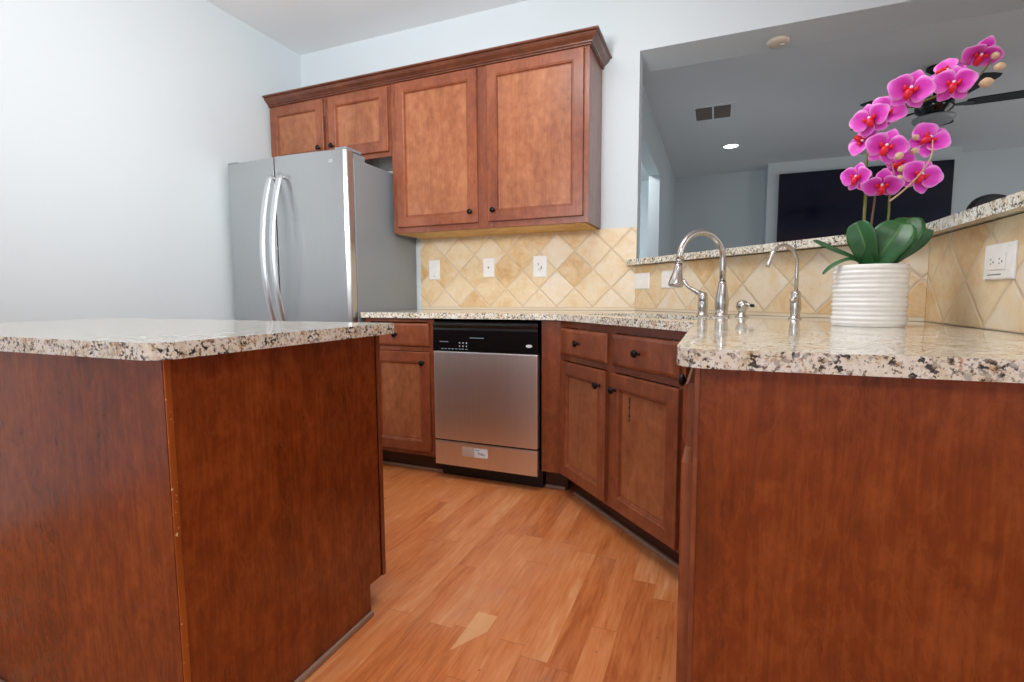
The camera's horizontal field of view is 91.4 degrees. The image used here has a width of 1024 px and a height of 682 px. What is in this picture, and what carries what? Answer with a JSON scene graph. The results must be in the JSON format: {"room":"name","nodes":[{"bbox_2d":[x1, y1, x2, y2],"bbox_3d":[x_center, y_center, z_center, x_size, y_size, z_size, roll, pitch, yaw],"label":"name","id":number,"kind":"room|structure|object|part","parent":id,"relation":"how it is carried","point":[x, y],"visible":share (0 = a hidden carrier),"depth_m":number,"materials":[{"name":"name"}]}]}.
{"room":"kitchen","nodes":[
{"label":"kitchen","id":0,"kind":"room"},
{"bbox_2d":[0,0,301,321],"bbox_3d":[-2.702,-0.469,1.086,0.120,2.765,6.120,2,5,22],"label":"wall","id":1,"kind":"structure","parent":0,"point":[122,122],"depth_m":2.59,"materials":[{"name":"paint"}]},
{"bbox_2d":[304,464,678,681],"bbox_3d":[1.193,1.088,-0.468,8.952,0.100,6.320,2,5,22],"label":"floor","id":2,"kind":"structure","parent":0,"point":[484,580],"depth_m":1.67,"materials":[{"name":"brown wood"}]},
{"bbox_2d":[0,335,385,681],"bbox_3d":[-1.160,0.425,1.570,1.372,0.883,0.728,2,5,22],"label":"kitchen island","id":3,"kind":"object","parent":2,"relation":"on","point":[218,517],"visible":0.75,"depth_m":1.14,"materials":[{"name":"brown wood"}]},
{"bbox_3d":[-1.297,0.455,1.251,1.360,0.883,0.006,2,5,22],"label":"panel","id":4,"kind":"part","parent":3,"relation":"part of","materials":[{"name":"brown wood"}]},
{"bbox_3d":[-0.663,0.474,0.999,0.003,0.882,0.013,2,5,22],"label":"corner trim","id":5,"kind":"part","parent":3,"relation":"part of","materials":[{"name":"brown wood"}]},
{"bbox_2d":[0,318,393,360],"bbox_3d":[-1.171,-0.030,1.519,1.424,0.033,0.742,2,5,22],"label":"island countertop","id":6,"kind":"structure","parent":3,"relation":"on","point":[141,339],"depth_m":1.16,"materials":[{"name":"beige stone"}]},
{"bbox_3d":[-0.544,0.446,1.303,0.006,0.883,0.658,2,5,22],"label":"panel","id":7,"kind":"part","parent":3,"relation":"part of","materials":[{"name":"brown wood"}]},
{"bbox_3d":[-0.549,0.881,1.302,0.012,0.017,0.587,2,5,22],"label":"shoe moulding","id":8,"kind":"part","parent":3,"relation":"part of","materials":[{"name":"brown wood"}]},
{"bbox_3d":[-1.049,0.351,1.846,1.353,0.782,0.020,2,5,22],"label":"frame","id":9,"kind":"part","parent":3,"relation":"part of","materials":[{"name":"brown wood"}]},
{"bbox_2d":[228,146,416,321],"bbox_3d":[-1.235,-0.196,3.233,0.924,1.828,0.820,2,5,22],"label":"refrigerator","id":10,"kind":"object","parent":2,"relation":"on","point":[314,239],"visible":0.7,"depth_m":2.90,"materials":[{"name":"metal"}]},
{"bbox_3d":[-1.565,-0.533,3.065,0.420,1.092,0.081,2,5,22],"label":"door","id":11,"kind":"part","parent":10,"relation":"part of","materials":[{"name":"metal"}]},
{"bbox_3d":[-1.403,-0.506,2.897,0.038,0.914,0.127,2,5,22],"label":"handle","id":12,"kind":"part","parent":10,"relation":"part of","materials":[{"name":"metal"}]},
{"bbox_3d":[-1.334,-0.503,2.869,0.038,0.914,0.127,2,5,22],"label":"handle","id":13,"kind":"part","parent":10,"relation":"part of","materials":[{"name":"metal"}]},
{"bbox_3d":[-1.133,-0.520,2.890,0.495,1.092,0.081,2,5,22],"label":"door","id":14,"kind":"part","parent":10,"relation":"part of","materials":[{"name":"metal"}]},
{"bbox_2d":[365,318,453,471],"bbox_3d":[-0.532,0.287,3.092,0.461,0.883,0.651,2,5,22],"label":"base cabinet","id":15,"kind":"object","parent":2,"relation":"on","point":[407,354],"visible":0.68,"depth_m":2.81,"materials":[{"name":"brown wood"}]},
{"bbox_3d":[-0.633,-0.038,2.796,0.396,0.128,0.019,2,5,22],"label":"drawer","id":16,"kind":"part","parent":15,"relation":"part of","materials":[{"name":"brown wood"}]},
{"bbox_3d":[-0.632,0.335,2.829,0.396,0.559,0.019,2,5,22],"label":"door","id":17,"kind":"part","parent":15,"relation":"part of","materials":[{"name":"brown wood"}]},
{"bbox_3d":[-0.608,0.735,2.939,0.461,0.018,0.014,2,5,22],"label":"shoe moulding","id":18,"kind":"part","parent":15,"relation":"part of","materials":[{"name":"brown wood"}]},
{"bbox_2d":[433,319,545,487],"bbox_3d":[-0.038,0.311,2.879,0.596,0.868,0.596,2,5,22],"label":"dishwasher","id":19,"kind":"object","parent":2,"relation":"on","point":[488,372],"visible":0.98,"depth_m":2.60,"materials":[{"name":"silver metal"}]},
{"bbox_3d":[-0.142,0.300,2.620,0.592,0.481,0.030,2,5,22],"label":"door panel","id":20,"kind":"part","parent":19,"relation":"part of","materials":[{"name":"metal"}]},
{"bbox_3d":[-0.144,-0.020,2.590,0.596,0.156,0.034,2,5,22],"label":"control panel","id":21,"kind":"part","parent":19,"relation":"part of","materials":[{"name":"black plastic"}]},
{"bbox_3d":[-0.140,0.614,2.648,0.592,0.132,0.030,2,5,22],"label":"panel","id":22,"kind":"part","parent":19,"relation":"part of","materials":[{"name":"metal"}]},
{"bbox_3d":[-0.068,0.698,2.835,0.594,0.104,0.245,2,5,22],"label":"kick plate","id":23,"kind":"part","parent":19,"relation":"part of","materials":[{"name":"black metal"}]},
{"bbox_2d":[542,320,690,569],"bbox_3d":[0.536,0.360,2.211,0.470,0.883,1.003,-2,6,-23],"label":"base cabinet","id":24,"kind":"object","parent":2,"relation":"on","point":[622,445],"depth_m":2.01,"materials":[{"name":"brown wood"}]},
{"bbox_3d":[0.198,0.280,2.507,0.099,0.773,0.019,2,5,22],"label":"panel","id":25,"kind":"part","parent":24,"relation":"part of","materials":[{"name":"brown wood"}]},
{"bbox_3d":[0.222,0.332,2.540,0.120,0.883,0.090,2,5,22],"label":"cabinet filler","id":26,"kind":"part","parent":24,"relation":"part of","materials":[{"name":"brown wood"}]},
{"bbox_3d":[0.228,0.761,2.601,0.110,0.018,0.014,2,5,22],"label":"shoe moulding","id":27,"kind":"part","parent":24,"relation":"part of","materials":[{"name":"brown wood"}]},
{"bbox_3d":[0.288,0.013,2.251,0.032,0.031,0.031,-2,6,-23],"label":"knob","id":28,"kind":"part","parent":24,"relation":"part of","materials":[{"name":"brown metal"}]},
{"bbox_3d":[0.319,0.391,2.282,0.019,0.562,0.393,-2,6,-23],"label":"door","id":29,"kind":"part","parent":24,"relation":"part of","materials":[{"name":"brown wood"}]},
{"bbox_3d":[0.317,0.015,2.247,0.019,0.128,0.396,-2,6,-23],"label":"drawer","id":30,"kind":"part","parent":24,"relation":"part of","materials":[{"name":"brown wood"}]},
{"bbox_3d":[0.355,0.189,2.108,0.032,0.031,0.031,-2,6,-23],"label":"knob","id":31,"kind":"part","parent":24,"relation":"part of","materials":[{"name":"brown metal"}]},
{"bbox_3d":[0.400,0.198,2.002,0.032,0.031,0.031,-2,6,-23],"label":"knob","id":32,"kind":"part","parent":24,"relation":"part of","materials":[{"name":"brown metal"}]},
{"bbox_3d":[0.473,0.799,2.153,0.014,0.018,0.802,-2,6,-23],"label":"shoe moulding","id":33,"kind":"part","parent":24,"relation":"part of","materials":[{"name":"brown wood"}]},
{"bbox_3d":[0.457,0.047,1.851,0.032,0.031,0.031,-2,6,-23],"label":"knob","id":34,"kind":"part","parent":24,"relation":"part of","materials":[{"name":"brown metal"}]},
{"bbox_3d":[0.487,0.426,1.883,0.019,0.562,0.401,-2,6,-23],"label":"door","id":35,"kind":"part","parent":24,"relation":"part of","materials":[{"name":"brown wood"}]},
{"bbox_3d":[0.486,0.049,1.850,0.019,0.128,0.390,-2,6,-23],"label":"drawer","id":36,"kind":"part","parent":24,"relation":"part of","materials":[{"name":"brown wood"}]},
{"bbox_2d":[360,309,1023,382],"bbox_3d":[0.343,-0.091,2.125,1.393,0.030,3.263,-3,6,-29],"label":"countertop","id":37,"kind":"structure","parent":24,"relation":"on","point":[920,350],"depth_m":0.85,"materials":[{"name":"beige stone"}]},
{"bbox_2d":[683,279,708,315],"bbox_3d":[0.776,-0.186,2.117,0.112,0.157,0.050,2,5,21],"label":"handle","id":38,"kind":"object","parent":37,"relation":"on","point":[702,306],"visible":0.99,"depth_m":2.09,"materials":[{"name":"silver metal"}]},
{"bbox_3d":[0.769,-0.224,2.123,0.096,0.083,0.026,3,6,30],"label":"lever","id":39,"kind":"part","parent":38,"relation":"part of","materials":[{"name":"silver metal"}]},
{"bbox_2d":[668,229,728,316],"bbox_3d":[0.739,-0.266,1.964,0.285,0.344,0.060,-2,5,-20],"label":"kitchen faucet","id":40,"kind":"object","parent":37,"relation":"on","point":[676,279],"visible":1,"depth_m":1.98,"materials":[{"name":"silver metal"}]},
{"bbox_3d":[0.745,-0.334,1.960,0.237,0.209,0.025,-2,5,-20],"label":"gooseneck spout","id":41,"kind":"part","parent":40,"relation":"part of","materials":[{"name":"silver metal"}]},
{"bbox_2d":[735,300,754,317],"bbox_3d":[0.891,-0.123,1.908,0.048,0.067,0.077,-2,6,-23],"label":"soap dispenser","id":42,"kind":"object","parent":37,"relation":"on","point":[742,306],"visible":0.99,"depth_m":1.91,"materials":[{"name":"silver metal"}]},
{"bbox_2d":[765,244,801,318],"bbox_3d":[0.949,-0.207,1.745,0.170,0.263,0.044,-2,5,-22],"label":"filter faucet","id":43,"kind":"object","parent":37,"relation":"on","point":[795,301],"visible":1,"depth_m":1.76,"materials":[{"name":"silver metal"}]},
{"bbox_3d":[0.942,-0.255,1.738,0.155,0.166,0.014,-2,5,-22],"label":"hooked spout","id":44,"kind":"part","parent":43,"relation":"part of","materials":[{"name":"silver metal"}]},
{"bbox_3d":[0.995,-0.146,1.761,0.042,0.025,0.024,-4,6,-36],"label":"valve knob","id":45,"kind":"part","parent":43,"relation":"part of","materials":[{"name":"silver metal"}]},
{"bbox_2d":[813,35,1006,327],"bbox_3d":[1.022,-0.394,1.310,0.393,0.711,0.197,2,5,22],"label":"potted orchid","id":46,"kind":"object","parent":37,"relation":"on","point":[871,292],"visible":1,"depth_m":1.30,"materials":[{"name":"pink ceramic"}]},
{"bbox_3d":[0.944,-0.449,1.365,0.022,0.075,0.086,-10,19,-18],"label":"flower","id":47,"kind":"part","parent":46,"relation":"part of","materials":[{"name":"pink plant"}]},
{"bbox_3d":[0.976,-0.555,1.386,0.022,0.087,0.074,6,38,-28],"label":"flower","id":48,"kind":"part","parent":46,"relation":"part of","materials":[{"name":"pink plant"}]},
{"bbox_3d":[0.969,-0.601,1.351,0.021,0.085,0.098,-10,-8,-37],"label":"flower","id":49,"kind":"part","parent":46,"relation":"part of","materials":[{"name":"pink plant"}]},
{"bbox_3d":[0.971,-0.123,1.358,0.174,0.164,0.174,2,5,22],"label":"pot","id":50,"kind":"part","parent":46,"relation":"part of","materials":[{"name":"white ceramic"}]},
{"bbox_3d":[0.985,-0.324,1.365,0.012,0.271,0.040,2,5,22],"label":"stem","id":51,"kind":"part","parent":46,"relation":"part of","materials":[{"name":"plant"}]},
{"bbox_3d":[0.973,-0.412,1.311,0.094,0.082,0.027,10,49,40],"label":"flower","id":52,"kind":"part","parent":46,"relation":"part of","materials":[{"name":"pink plant"}]},
{"bbox_3d":[0.977,-0.508,1.302,0.100,0.085,0.027,26,31,30],"label":"flower","id":53,"kind":"part","parent":46,"relation":"part of","materials":[{"name":"pink plant"}]},
{"bbox_3d":[1.014,-0.622,1.347,0.018,0.081,0.095,7,39,-44],"label":"flower","id":54,"kind":"part","parent":46,"relation":"part of","materials":[{"name":"pink plant"}]},
{"bbox_3d":[1.017,-0.323,1.351,0.061,0.272,0.019,-1,5,-11],"label":"stem","id":55,"kind":"part","parent":46,"relation":"part of","materials":[{"name":"green plant"}]},
{"bbox_3d":[1.060,-0.474,1.360,0.076,0.091,0.021,11,4,31],"label":"flower","id":56,"kind":"part","parent":46,"relation":"part of","materials":[{"name":"pink plant"}]},
{"bbox_3d":[1.052,-0.447,1.317,0.082,0.147,0.029,2,5,22],"label":"stem","id":57,"kind":"part","parent":46,"relation":"part of","materials":[{"name":"green plant"}]},
{"bbox_3d":[1.029,-0.651,1.287,0.106,0.090,0.028,28,31,35],"label":"flower","id":58,"kind":"part","parent":46,"relation":"part of","materials":[{"name":"pink plant"}]},
{"bbox_3d":[1.082,-0.440,1.320,0.099,0.082,0.022,31,14,16],"label":"flower","id":59,"kind":"part","parent":46,"relation":"part of","materials":[{"name":"pink plant"}]},
{"bbox_3d":[1.081,-0.445,1.321,0.250,0.520,0.072,2,5,22],"label":"stem","id":60,"kind":"part","parent":46,"relation":"part of","materials":[{"name":"green plant"}]},
{"bbox_3d":[1.094,-0.531,1.308,0.083,0.098,0.025,-38,-24,16],"label":"flower","id":61,"kind":"part","parent":46,"relation":"part of","materials":[{"name":"pink plant"}]},
{"bbox_3d":[1.129,-0.696,1.294,0.074,0.088,0.022,-19,-45,42],"label":"flower","id":62,"kind":"part","parent":46,"relation":"part of","materials":[{"name":"pink plant"}]},
{"bbox_3d":[1.107,-0.647,1.252,0.092,0.081,0.028,14,25,37],"label":"flower","id":63,"kind":"part","parent":46,"relation":"part of","materials":[{"name":"pink plant"}]},
{"bbox_3d":[1.170,-0.718,1.247,0.090,0.026,0.080,11,-28,12],"label":"flower","id":64,"kind":"part","parent":46,"relation":"part of","materials":[{"name":"pink plant"}]},
{"bbox_2d":[676,368,1023,681],"bbox_3d":[0.728,0.455,1.131,0.683,0.883,0.848,2,5,22],"label":"base cabinet","id":65,"kind":"object","parent":2,"relation":"on","point":[834,528],"visible":0.86,"depth_m":0.75,"materials":[{"name":"brown wood"}]},
{"bbox_3d":[0.426,0.096,1.226,0.032,0.031,0.031,2,5,22],"label":"knob","id":66,"kind":"part","parent":65,"relation":"part of","materials":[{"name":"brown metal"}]},
{"bbox_3d":[0.450,0.469,1.247,0.019,0.588,0.785,2,5,22],"label":"door","id":67,"kind":"part","parent":65,"relation":"part of","materials":[{"name":"brown wood"}]},
{"bbox_3d":[0.449,0.093,1.214,0.019,0.110,0.785,2,5,22],"label":"drawer","id":68,"kind":"part","parent":65,"relation":"part of","materials":[{"name":"brown wood"}]},
{"bbox_3d":[0.469,0.392,1.236,0.019,0.773,0.838,2,5,22],"label":"frame","id":69,"kind":"part","parent":65,"relation":"part of","materials":[{"name":"brown wood"}]},
{"bbox_3d":[0.303,0.427,0.844,0.007,0.773,0.004,2,5,22],"label":"corner trim","id":70,"kind":"part","parent":65,"relation":"part of","materials":[{"name":"brown wood"}]},
{"bbox_2d":[206,0,1023,180],"bbox_3d":[2.171,-1.987,1.715,8.952,0.100,11.600,2,5,22],"label":"ceiling","id":71,"kind":"structure","parent":0,"point":[799,103],"depth_m":4.12,"materials":[{"name":"paint"}]},
{"bbox_2d":[691,102,734,122],"bbox_3d":[1.945,-2.209,4.832,0.380,0.008,0.420,2,5,22],"label":"ceiling vent","id":72,"kind":"object","parent":71,"relation":"in","point":[723,110],"visible":1,"depth_m":4.82,"materials":[{"name":"metal"}]},
{"bbox_3d":[1.945,-2.211,4.831,0.337,0.002,0.374,2,5,22],"label":"filter panel","id":73,"kind":"part","parent":72,"relation":"part of","materials":[{"name":"grey metal"}]},
{"bbox_2d":[722,143,739,148],"bbox_3d":[2.599,-2.310,5.925,0.200,0.006,0.200,2,5,22],"label":"recessed light","id":74,"kind":"object","parent":71,"relation":"in","point":[728,146],"visible":1,"depth_m":5.93,"materials":[{"name":"white"}]},
{"bbox_2d":[850,64,1023,130],"bbox_3d":[3.334,-1.911,3.888,1.154,0.446,1.169,2,5,22],"label":"ceiling fan","id":75,"kind":"object","parent":71,"relation":"hanging from","point":[931,111],"visible":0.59,"depth_m":3.82,"materials":[{"name":"black metal"}]},
{"bbox_3d":[2.916,-1.831,3.864,0.420,0.021,0.140,-1,5,-8],"label":"blade","id":76,"kind":"part","parent":75,"relation":"part of","materials":[{"name":"black wood"}]},
{"bbox_3d":[3.313,-1.727,3.928,0.270,0.072,0.270,2,5,22],"label":"lamp shade","id":77,"kind":"part","parent":75,"relation":"part of","materials":[{"name":"white glass"}]},
{"bbox_3d":[3.242,-1.802,3.526,0.140,0.021,0.420,1,5,10],"label":"blade","id":78,"kind":"part","parent":75,"relation":"part of","materials":[{"name":"black wood"}]},
{"bbox_3d":[3.665,-1.823,3.731,0.420,0.021,0.140,2,6,28],"label":"blade","id":79,"kind":"part","parent":75,"relation":"part of","materials":[{"name":"black wood"}]},
{"bbox_2d":[641,85,674,257],"bbox_3d":[1.471,-0.870,5.363,0.120,2.765,4.980,2,5,22],"label":"wall","id":80,"kind":"structure","parent":0,"point":[654,158],"depth_m":5.64,"materials":[{"name":"paint"}]},
{"bbox_2d":[300,0,1023,377],"bbox_3d":[2.429,-0.605,2.325,8.452,2.765,0.287,2,5,22],"label":"wall","id":81,"kind":"structure","parent":0,"point":[619,21],"depth_m":2.83,"materials":[{"name":"paint"}]},
{"bbox_2d":[270,84,392,170],"bbox_3d":[-1.150,-1.384,3.360,0.986,0.441,0.356,2,5,22],"label":"upper cabinet","id":82,"kind":"object","parent":81,"relation":"attached to","point":[360,120],"visible":0.7,"depth_m":3.19,"materials":[{"name":"brown wood"}]},
{"bbox_3d":[-1.432,-1.380,3.327,0.454,0.382,0.019,2,5,22],"label":"door","id":83,"kind":"part","parent":82,"relation":"part of","materials":[{"name":"brown wood"}]},
{"bbox_3d":[-0.969,-1.366,3.140,0.456,0.382,0.019,2,5,22],"label":"door","id":84,"kind":"part","parent":82,"relation":"part of","materials":[{"name":"brown wood"}]},
{"bbox_2d":[390,45,601,238],"bbox_3d":[-0.119,-1.115,2.965,1.233,0.917,0.356,2,5,22],"label":"upper cabinet","id":85,"kind":"object","parent":81,"relation":"attached to","point":[512,146],"visible":0.91,"depth_m":2.81,"materials":[{"name":"brown wood"}]},
{"bbox_3d":[-0.451,-1.119,2.951,0.547,0.854,0.019,2,5,22],"label":"door","id":86,"kind":"part","parent":85,"relation":"part of","materials":[{"name":"brown wood"}]},
{"bbox_2d":[262,25,611,107],"bbox_3d":[-0.555,-1.599,3.096,2.278,0.060,0.362,2,5,22],"label":"crown molding","id":87,"kind":"structure","parent":85,"relation":"attached to","point":[592,36],"depth_m":2.83,"materials":[{"name":"brown wood"}]},
{"bbox_3d":[-0.105,-0.663,3.034,1.193,0.004,0.277,2,5,22],"label":"panel","id":88,"kind":"part","parent":85,"relation":"part of","materials":[{"name":"brown wood"}]},
{"bbox_3d":[0.118,-1.101,2.721,0.556,0.854,0.019,2,5,22],"label":"door","id":89,"kind":"part","parent":85,"relation":"part of","materials":[{"name":"brown wood"}]},
{"bbox_2d":[420,227,636,310],"bbox_3d":[0.047,-0.435,3.149,1.444,0.476,0.009,2,5,22],"label":"tile backsplash","id":90,"kind":"structure","parent":81,"relation":"attached to","point":[587,269],"depth_m":3.11,"materials":[{"name":"tile"}]},
{"bbox_2d":[429,260,439,279],"bbox_3d":[-0.524,-0.480,3.367,0.083,0.130,0.009,2,5,22],"label":"light switch","id":91,"kind":"object","parent":90,"relation":"attached to","point":[434,265],"visible":1,"depth_m":3.36,"materials":[{"name":"white plastic"}]},
{"bbox_2d":[483,258,494,276],"bbox_3d":[-0.150,-0.472,3.216,0.079,0.122,0.009,2,5,22],"label":"wall jack","id":92,"kind":"object","parent":90,"relation":"attached to","point":[488,263],"visible":1,"depth_m":3.21,"materials":[{"name":"white plastic"}]},
{"bbox_2d":[533,255,546,276],"bbox_3d":[0.172,-0.462,3.085,0.089,0.132,0.009,2,5,22],"label":"power outlet","id":93,"kind":"object","parent":90,"relation":"attached to","point":[539,262],"visible":1,"depth_m":3.08,"materials":[{"name":"white plastic"}]},
{"bbox_2d":[537,261,542,271],"bbox_3d":[0.171,-0.461,3.082,0.036,0.068,0.003,2,5,22],"label":"receptacle","id":94,"kind":"object","parent":93,"relation":"attached to","point":[539,263],"depth_m":3.08,"materials":[{"name":"white plastic"}]},
{"bbox_2d":[767,35,789,48],"bbox_3d":[1.423,-1.593,2.668,0.112,0.027,0.112,2,5,22],"label":"smoke detector","id":95,"kind":"object","parent":81,"relation":"attached to","point":[779,41],"visible":1,"depth_m":2.64,"materials":[{"name":"plastic"}]},
{"bbox_2d":[635,250,1020,387],"bbox_3d":[1.097,0.261,1.665,0.649,1.172,2.574,0,5,-2],"label":"wall","id":96,"kind":"structure","parent":0,"point":[797,250],"depth_m":2.30,"materials":[{"name":"paint"}]},
{"bbox_2d":[635,240,929,321],"bbox_3d":[1.000,-0.246,2.215,0.009,0.256,1.466,-2,6,-23],"label":"tile backsplash","id":97,"kind":"structure","parent":96,"relation":"attached to","point":[748,279],"depth_m":2.07,"materials":[{"name":"tile"}]},
{"bbox_2d":[635,272,649,288],"bbox_3d":[0.732,-0.339,2.819,0.009,0.090,0.128,-2,6,-23],"label":"light switch","id":98,"kind":"object","parent":97,"relation":"attached to","point":[642,280],"visible":1,"depth_m":2.81,"materials":[{"name":"white plastic"}]},
{"bbox_2d":[661,270,675,287],"bbox_3d":[0.822,-0.323,2.606,0.009,0.092,0.128,-2,6,-23],"label":"light switch","id":99,"kind":"object","parent":97,"relation":"attached to","point":[666,275],"visible":0.5,"depth_m":2.63,"materials":[{"name":"white plastic"}]},
{"bbox_2d":[626,190,1023,265],"bbox_3d":[1.139,-0.341,1.620,0.865,0.032,2.778,0,5,-2],"label":"granite bar ledge","id":100,"kind":"object","parent":96,"relation":"on","point":[1013,204],"visible":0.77,"depth_m":1.44,"materials":[{"name":"beige stone"}]},
{"bbox_2d":[925,213,1023,333],"bbox_3d":[1.082,-0.142,1.038,0.009,0.256,1.086,2,5,22],"label":"tile backsplash","id":101,"kind":"structure","parent":96,"relation":"attached to","point":[958,294],"depth_m":1.26,"materials":[{"name":"tile"}]},
{"bbox_2d":[983,240,1018,279],"bbox_3d":[1.116,-0.182,1.145,0.009,0.083,0.132,2,5,22],"label":"power outlet","id":102,"kind":"object","parent":101,"relation":"attached to","point":[1000,263],"visible":1,"depth_m":1.13,"materials":[{"name":"white plastic"}]},
{"bbox_2d":[988,252,1006,269],"bbox_3d":[1.113,-0.182,1.146,0.003,0.036,0.072,2,5,22],"label":"receptacle","id":103,"kind":"object","parent":102,"relation":"attached to","point":[996,260],"depth_m":1.14,"materials":[{"name":"white plastic"}]},
{"bbox_2d":[640,147,1023,257],"bbox_3d":[4.663,-1.015,6.813,7.700,2.765,0.120,2,5,22],"label":"wall","id":104,"kind":"structure","parent":0,"point":[730,206],"depth_m":7.24,"materials":[{"name":"paint"}]},
{"bbox_2d":[763,146,962,243],"bbox_3d":[4.491,-0.998,6.630,2.080,2.765,0.350,2,5,22],"label":"wall","id":105,"kind":"structure","parent":0,"point":[773,170],"depth_m":6.54,"materials":[{"name":"paint"}]},
{"bbox_2d":[776,159,954,242],"bbox_3d":[4.435,-1.677,6.372,1.856,1.045,0.049,2,5,22],"label":"television","id":106,"kind":"object","parent":105,"relation":"attached to","point":[813,204],"visible":0.52,"depth_m":6.44,"materials":[{"name":"black plastic"}]},
{"bbox_3d":[3.373,0.601,4.885,8.952,0.100,5.280,2,5,22],"label":"floor","id":107,"kind":"structure","parent":0,"visible":0},
{"bbox_2d":[966,194,1005,209],"bbox_3d":[2.392,0.027,2.372,0.450,1.502,0.450,0,5,8],"label":"bar stool","id":108,"kind":"object","parent":107,"relation":"on","point":[983,199],"visible":0.15,"depth_m":2.50,"materials":[{"name":"black leather"}]}
]}

